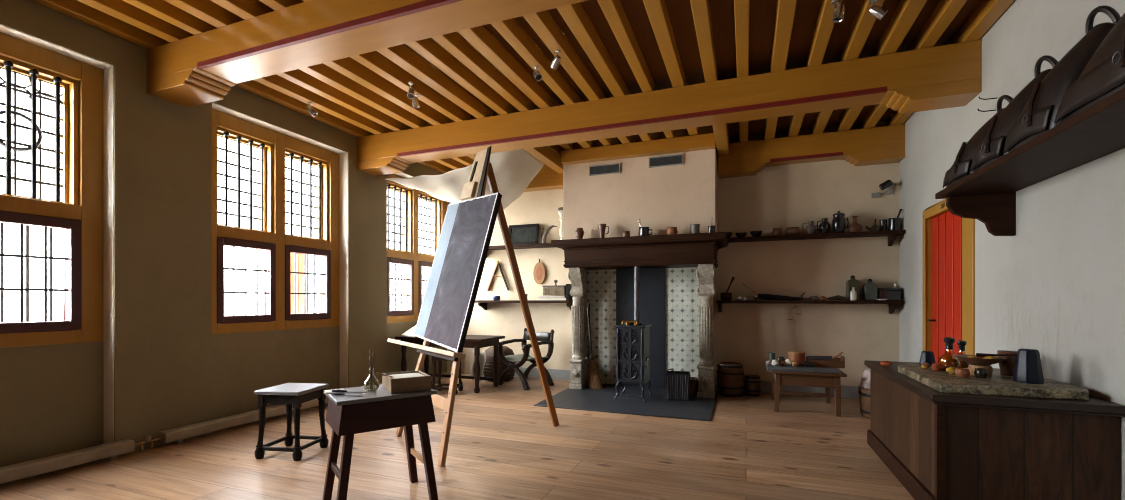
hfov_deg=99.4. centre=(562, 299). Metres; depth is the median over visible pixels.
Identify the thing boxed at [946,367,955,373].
piece
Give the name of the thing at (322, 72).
ceiling beam
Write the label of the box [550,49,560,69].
ceiling spotlight
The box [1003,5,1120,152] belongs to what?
leather bag
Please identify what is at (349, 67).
ceiling beam
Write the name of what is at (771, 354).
jar
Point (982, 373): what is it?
jar
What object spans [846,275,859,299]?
flask
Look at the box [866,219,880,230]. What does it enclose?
funnel
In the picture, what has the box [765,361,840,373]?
slab
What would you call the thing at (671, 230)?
clay bowl
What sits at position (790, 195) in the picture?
wall
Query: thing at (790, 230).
pot
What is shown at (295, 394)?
stool
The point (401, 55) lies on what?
ceiling beam
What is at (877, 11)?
ceiling spotlight
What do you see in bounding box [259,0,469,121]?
ceiling beam
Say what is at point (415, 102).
ceiling spotlight
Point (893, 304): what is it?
wall shelf
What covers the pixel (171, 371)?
wall
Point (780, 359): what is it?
pot
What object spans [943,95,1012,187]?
leather bag
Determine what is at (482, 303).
wall shelf
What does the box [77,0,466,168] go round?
ceiling beam
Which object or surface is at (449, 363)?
trim
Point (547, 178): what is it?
ceiling beam
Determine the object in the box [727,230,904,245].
wall shelf
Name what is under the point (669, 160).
air vent
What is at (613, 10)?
ceiling beam
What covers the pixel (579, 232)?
vase
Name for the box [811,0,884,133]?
ceiling beam
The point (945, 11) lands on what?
ceiling beam
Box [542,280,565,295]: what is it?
box
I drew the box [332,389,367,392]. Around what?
knife
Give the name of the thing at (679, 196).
wall
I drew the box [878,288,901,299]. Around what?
box
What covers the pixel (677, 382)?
coal scuttle
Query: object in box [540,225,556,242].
curved horn
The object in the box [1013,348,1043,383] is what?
beaker
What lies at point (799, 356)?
bowl
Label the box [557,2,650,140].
joist
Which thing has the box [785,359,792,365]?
lump
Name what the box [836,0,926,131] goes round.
ceiling beam
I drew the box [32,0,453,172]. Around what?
ceiling beam
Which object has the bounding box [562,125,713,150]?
header beam
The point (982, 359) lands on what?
shallow dish
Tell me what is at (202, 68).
ceiling beam
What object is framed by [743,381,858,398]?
baseboard
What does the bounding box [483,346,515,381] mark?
wicker hamper
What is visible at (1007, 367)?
beaker
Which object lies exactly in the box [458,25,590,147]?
ceiling beam
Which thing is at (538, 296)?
book
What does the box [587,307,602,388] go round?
broom
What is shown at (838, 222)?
lidded pot
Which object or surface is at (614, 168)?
air vent
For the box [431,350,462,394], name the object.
stool
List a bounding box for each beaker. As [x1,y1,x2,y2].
[879,219,886,230]
[997,350,1016,375]
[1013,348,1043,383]
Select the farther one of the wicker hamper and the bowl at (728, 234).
the wicker hamper
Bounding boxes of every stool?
[254,383,328,460]
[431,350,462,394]
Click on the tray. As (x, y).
(836, 362)
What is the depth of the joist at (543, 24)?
3.96 m
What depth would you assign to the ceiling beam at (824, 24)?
3.74 m
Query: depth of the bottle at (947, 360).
3.08 m
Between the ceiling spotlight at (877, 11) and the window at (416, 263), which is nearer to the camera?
the ceiling spotlight at (877, 11)
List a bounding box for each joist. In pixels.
[523,10,629,143]
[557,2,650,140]
[734,0,749,141]
[764,0,796,139]
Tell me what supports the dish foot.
on the slab at (997, 384)
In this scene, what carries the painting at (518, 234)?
attached to the framed picture at (525, 233)
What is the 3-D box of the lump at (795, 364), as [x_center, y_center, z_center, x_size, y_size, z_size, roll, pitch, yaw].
[2.530,0.696,5.180,0.071,0.062,0.064,0,0,21]
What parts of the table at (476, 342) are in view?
leg, leg, leg, leg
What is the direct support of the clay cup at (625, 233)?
on the fireplace
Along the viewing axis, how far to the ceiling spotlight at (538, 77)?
4.08 m
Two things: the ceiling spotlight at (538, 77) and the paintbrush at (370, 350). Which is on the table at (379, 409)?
the paintbrush at (370, 350)
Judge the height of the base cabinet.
0.695 m
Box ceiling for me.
[258,0,982,146]
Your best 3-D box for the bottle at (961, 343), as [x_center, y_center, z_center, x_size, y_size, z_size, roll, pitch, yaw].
[2.666,0.363,3.185,0.096,0.187,0.096,0,0,21]
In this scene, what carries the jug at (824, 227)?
on the wall shelf at (892, 235)
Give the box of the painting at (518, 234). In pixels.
[511,227,535,241]
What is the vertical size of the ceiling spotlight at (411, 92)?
0.140 m
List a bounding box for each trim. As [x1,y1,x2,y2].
[0,24,113,443]
[212,103,347,387]
[394,173,452,371]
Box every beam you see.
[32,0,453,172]
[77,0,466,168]
[123,0,473,165]
[147,0,587,106]
[164,0,428,127]
[211,0,448,124]
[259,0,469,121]
[357,39,981,175]
[377,44,491,118]
[406,38,561,155]
[432,32,572,149]
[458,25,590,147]
[491,18,610,145]
[524,146,562,173]
[524,164,562,191]
[561,133,715,164]
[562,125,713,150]
[597,0,673,137]
[643,0,697,134]
[690,0,717,82]
[713,123,728,156]
[718,124,904,177]
[788,0,841,136]
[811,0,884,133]
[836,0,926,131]
[861,0,966,128]
[887,0,1014,125]
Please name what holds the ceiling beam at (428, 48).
attached to the ceiling
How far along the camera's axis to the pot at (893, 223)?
5.52 m
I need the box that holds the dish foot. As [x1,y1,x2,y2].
[968,364,992,375]
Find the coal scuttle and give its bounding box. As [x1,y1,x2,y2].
[665,369,690,400]
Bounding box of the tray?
[806,355,844,367]
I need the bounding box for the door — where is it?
[923,199,974,362]
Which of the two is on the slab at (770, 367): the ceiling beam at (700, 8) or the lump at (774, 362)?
the lump at (774, 362)
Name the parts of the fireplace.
tile panel, tile panel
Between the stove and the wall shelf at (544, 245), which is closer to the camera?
the stove
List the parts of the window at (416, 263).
light moulding, shutter panel, light moulding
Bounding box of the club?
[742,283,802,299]
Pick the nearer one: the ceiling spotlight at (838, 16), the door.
the ceiling spotlight at (838, 16)
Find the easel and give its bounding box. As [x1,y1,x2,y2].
[387,146,558,466]
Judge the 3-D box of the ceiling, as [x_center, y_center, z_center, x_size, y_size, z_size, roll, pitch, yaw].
[-0.404,-2.185,3.059,6.750,0.080,8.420,0,0,21]
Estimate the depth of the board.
7.30 m
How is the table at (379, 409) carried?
on the floor
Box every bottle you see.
[850,287,856,299]
[939,337,959,367]
[957,340,969,367]
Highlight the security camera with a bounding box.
[871,180,892,197]
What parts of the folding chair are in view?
armrest, sling seat, armrest, post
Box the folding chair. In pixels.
[498,328,553,389]
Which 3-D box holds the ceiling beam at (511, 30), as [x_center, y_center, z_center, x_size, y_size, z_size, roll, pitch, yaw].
[-0.040,-2.079,4.596,0.101,0.132,3.490,0,0,21]
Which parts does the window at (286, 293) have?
light moulding, shutter panel, light moulding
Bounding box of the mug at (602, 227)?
[598,224,608,237]
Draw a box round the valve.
[135,435,160,449]
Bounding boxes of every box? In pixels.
[376,370,430,393]
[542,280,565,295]
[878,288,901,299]
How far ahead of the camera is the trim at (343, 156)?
5.80 m
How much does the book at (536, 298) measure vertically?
0.036 m
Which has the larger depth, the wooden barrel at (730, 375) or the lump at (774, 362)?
the wooden barrel at (730, 375)
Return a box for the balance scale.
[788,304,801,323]
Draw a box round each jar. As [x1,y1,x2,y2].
[691,224,699,232]
[769,352,774,363]
[974,368,987,378]
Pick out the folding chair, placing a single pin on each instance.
(544, 337)
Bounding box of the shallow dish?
[955,353,1016,365]
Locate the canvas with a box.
[414,192,501,352]
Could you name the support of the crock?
on the wall shelf at (892, 235)
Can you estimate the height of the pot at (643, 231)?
0.245 m
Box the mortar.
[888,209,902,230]
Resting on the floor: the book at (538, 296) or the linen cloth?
the linen cloth
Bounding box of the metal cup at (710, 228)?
[708,226,714,232]
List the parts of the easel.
leg, leg, leg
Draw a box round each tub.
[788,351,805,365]
[858,369,869,418]
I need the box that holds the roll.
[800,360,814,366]
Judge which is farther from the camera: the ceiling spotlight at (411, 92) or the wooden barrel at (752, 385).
the wooden barrel at (752, 385)
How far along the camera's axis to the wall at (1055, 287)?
2.96 m
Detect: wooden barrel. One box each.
[716,362,743,396]
[744,374,760,396]
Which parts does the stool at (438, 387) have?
leg, leg, leg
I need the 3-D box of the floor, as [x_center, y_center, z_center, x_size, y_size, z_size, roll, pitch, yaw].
[-0.404,1.250,3.059,6.750,0.100,8.420,0,0,21]
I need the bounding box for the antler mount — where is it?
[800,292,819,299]
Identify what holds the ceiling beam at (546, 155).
attached to the ceiling beam at (950, 75)
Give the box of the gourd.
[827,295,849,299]
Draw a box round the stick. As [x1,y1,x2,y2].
[558,207,562,239]
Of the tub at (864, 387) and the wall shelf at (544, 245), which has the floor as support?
the tub at (864, 387)
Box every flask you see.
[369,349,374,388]
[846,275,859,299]
[847,216,861,231]
[863,279,877,299]
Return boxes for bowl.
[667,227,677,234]
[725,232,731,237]
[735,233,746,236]
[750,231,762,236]
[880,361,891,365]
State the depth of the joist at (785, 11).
3.71 m
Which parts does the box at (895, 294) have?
box lid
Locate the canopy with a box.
[385,149,543,208]
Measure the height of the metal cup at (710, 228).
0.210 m
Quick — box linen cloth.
[471,350,485,381]
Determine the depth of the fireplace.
6.36 m
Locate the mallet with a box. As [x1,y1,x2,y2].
[720,277,734,299]
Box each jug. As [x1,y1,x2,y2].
[802,221,815,233]
[817,218,829,232]
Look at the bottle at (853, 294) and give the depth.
5.62 m
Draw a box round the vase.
[575,228,583,238]
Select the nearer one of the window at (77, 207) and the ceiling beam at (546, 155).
the window at (77, 207)
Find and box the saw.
[808,352,842,359]
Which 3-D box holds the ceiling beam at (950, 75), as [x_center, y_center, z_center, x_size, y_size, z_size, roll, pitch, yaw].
[0.399,-1.812,4.936,6.200,0.405,0.301,0,0,21]
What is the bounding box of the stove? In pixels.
[614,266,651,401]
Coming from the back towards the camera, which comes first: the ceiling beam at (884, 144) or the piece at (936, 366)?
the ceiling beam at (884, 144)
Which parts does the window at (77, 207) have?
light moulding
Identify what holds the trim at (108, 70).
attached to the wall at (171, 371)
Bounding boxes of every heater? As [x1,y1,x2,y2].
[0,439,134,483]
[158,383,381,443]
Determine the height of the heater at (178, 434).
0.120 m
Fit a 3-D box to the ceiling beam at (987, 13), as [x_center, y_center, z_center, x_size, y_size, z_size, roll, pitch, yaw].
[3.183,-2.080,3.731,0.116,0.130,4.190,0,0,21]
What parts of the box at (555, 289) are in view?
knobbed lid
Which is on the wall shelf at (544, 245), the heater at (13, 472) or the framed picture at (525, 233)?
the framed picture at (525, 233)
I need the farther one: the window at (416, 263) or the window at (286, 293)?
the window at (416, 263)
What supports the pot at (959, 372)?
on the slab at (997, 384)
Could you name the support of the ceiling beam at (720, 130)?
attached to the ceiling beam at (950, 75)
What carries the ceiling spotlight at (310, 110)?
attached to the ceiling beam at (276, 82)
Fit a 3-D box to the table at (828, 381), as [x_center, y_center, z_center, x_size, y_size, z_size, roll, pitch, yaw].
[2.702,0.980,5.325,0.700,0.441,0.740,0,0,21]
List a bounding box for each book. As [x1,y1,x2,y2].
[536,298,565,299]
[538,296,565,297]
[566,284,572,299]
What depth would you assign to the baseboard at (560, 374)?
7.23 m
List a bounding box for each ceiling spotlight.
[306,102,317,116]
[407,81,414,98]
[412,94,419,107]
[533,65,542,80]
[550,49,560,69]
[831,0,844,22]
[869,0,887,19]
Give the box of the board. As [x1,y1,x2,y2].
[533,259,545,283]
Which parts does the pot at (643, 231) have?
pot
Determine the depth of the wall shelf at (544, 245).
7.24 m
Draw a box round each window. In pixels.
[0,32,102,347]
[212,108,338,333]
[387,174,446,322]
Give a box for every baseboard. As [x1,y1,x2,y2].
[514,367,570,379]
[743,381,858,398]
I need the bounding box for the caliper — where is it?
[487,261,508,290]
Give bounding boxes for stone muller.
[919,351,935,365]
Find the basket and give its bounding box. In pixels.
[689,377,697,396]
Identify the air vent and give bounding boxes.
[589,163,620,175]
[649,154,682,167]
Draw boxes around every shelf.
[475,300,572,309]
[486,243,554,257]
[716,300,903,313]
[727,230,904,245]
[935,88,1124,235]
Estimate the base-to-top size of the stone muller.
0.101 m
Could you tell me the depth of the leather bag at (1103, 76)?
1.89 m
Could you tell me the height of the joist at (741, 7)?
0.131 m
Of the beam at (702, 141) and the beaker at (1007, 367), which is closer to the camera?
the beaker at (1007, 367)
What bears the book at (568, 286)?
on the wall shelf at (482, 303)
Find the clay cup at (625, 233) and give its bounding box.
[622,231,629,236]
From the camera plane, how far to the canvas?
3.90 m
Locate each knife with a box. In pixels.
[331,392,363,396]
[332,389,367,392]
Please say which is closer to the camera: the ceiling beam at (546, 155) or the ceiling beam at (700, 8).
the ceiling beam at (700, 8)
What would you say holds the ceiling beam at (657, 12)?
attached to the ceiling
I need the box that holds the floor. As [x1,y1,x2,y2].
[0,372,914,499]
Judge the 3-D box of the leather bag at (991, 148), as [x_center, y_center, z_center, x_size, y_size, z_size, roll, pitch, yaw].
[2.628,-1.051,2.755,0.374,0.550,0.491,0,0,21]
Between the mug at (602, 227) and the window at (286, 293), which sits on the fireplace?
the mug at (602, 227)
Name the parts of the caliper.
caliper leg, caliper leg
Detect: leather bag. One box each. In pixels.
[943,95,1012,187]
[971,55,1057,171]
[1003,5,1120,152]
[1054,13,1124,124]
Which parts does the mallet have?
handle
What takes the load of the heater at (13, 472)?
attached to the wall at (171, 371)
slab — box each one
[534,384,717,420]
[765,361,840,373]
[898,363,1088,400]
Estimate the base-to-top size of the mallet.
0.307 m
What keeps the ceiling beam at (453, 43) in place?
attached to the ceiling
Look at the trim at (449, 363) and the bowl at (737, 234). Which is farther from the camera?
the trim at (449, 363)
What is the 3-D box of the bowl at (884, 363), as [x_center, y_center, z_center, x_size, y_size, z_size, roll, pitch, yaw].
[2.476,0.486,3.656,0.057,0.041,0.077,0,0,-40]
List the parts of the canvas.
stretcher frame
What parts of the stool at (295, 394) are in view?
leg, leg, seat, leg, leg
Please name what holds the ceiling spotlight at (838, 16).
attached to the ceiling beam at (824, 24)
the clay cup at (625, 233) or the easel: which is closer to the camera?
the easel
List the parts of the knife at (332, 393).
handle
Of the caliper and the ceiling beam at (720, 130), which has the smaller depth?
the ceiling beam at (720, 130)
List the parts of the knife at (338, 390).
handle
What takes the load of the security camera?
attached to the wall at (790, 195)
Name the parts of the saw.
blade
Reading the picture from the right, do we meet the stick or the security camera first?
the security camera
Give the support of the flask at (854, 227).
on the wall shelf at (892, 235)
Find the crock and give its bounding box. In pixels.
[773,228,781,235]
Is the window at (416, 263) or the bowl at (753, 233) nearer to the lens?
the bowl at (753, 233)
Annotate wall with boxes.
[0,0,446,466]
[461,121,898,388]
[563,145,717,239]
[584,296,713,361]
[899,0,1124,499]
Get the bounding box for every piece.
[931,363,945,370]
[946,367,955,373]
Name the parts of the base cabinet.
corner post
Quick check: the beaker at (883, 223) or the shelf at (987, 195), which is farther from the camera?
the beaker at (883, 223)
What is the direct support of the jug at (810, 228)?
on the wall shelf at (892, 235)
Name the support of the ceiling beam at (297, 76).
attached to the ceiling
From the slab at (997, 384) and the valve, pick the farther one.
the valve
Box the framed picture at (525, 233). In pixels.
[508,224,539,244]
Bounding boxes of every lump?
[772,360,778,365]
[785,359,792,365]
[792,361,798,366]
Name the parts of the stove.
foot rail, brass rail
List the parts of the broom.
handle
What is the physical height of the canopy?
0.578 m
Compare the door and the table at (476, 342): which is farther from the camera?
the table at (476, 342)
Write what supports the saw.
on the tray
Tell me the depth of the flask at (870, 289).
5.61 m
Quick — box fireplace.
[551,232,727,398]
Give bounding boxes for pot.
[638,219,651,235]
[776,356,784,363]
[786,227,799,234]
[832,211,848,232]
[888,218,900,230]
[954,368,969,377]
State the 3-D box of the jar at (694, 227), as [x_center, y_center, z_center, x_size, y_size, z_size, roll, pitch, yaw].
[1.614,-0.851,5.797,0.110,0.130,0.110,0,0,21]
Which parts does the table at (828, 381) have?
leg, leg, leg, leg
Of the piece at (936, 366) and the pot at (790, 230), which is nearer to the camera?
the piece at (936, 366)
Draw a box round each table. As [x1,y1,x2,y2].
[322,384,437,499]
[395,335,504,392]
[771,369,846,416]
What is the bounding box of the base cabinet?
[864,360,1124,499]
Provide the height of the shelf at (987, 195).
0.337 m
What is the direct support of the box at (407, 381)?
on the table at (379, 409)
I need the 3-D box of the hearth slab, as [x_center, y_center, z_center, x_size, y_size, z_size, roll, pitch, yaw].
[0.851,1.193,5.791,1.910,0.014,1.580,0,0,21]

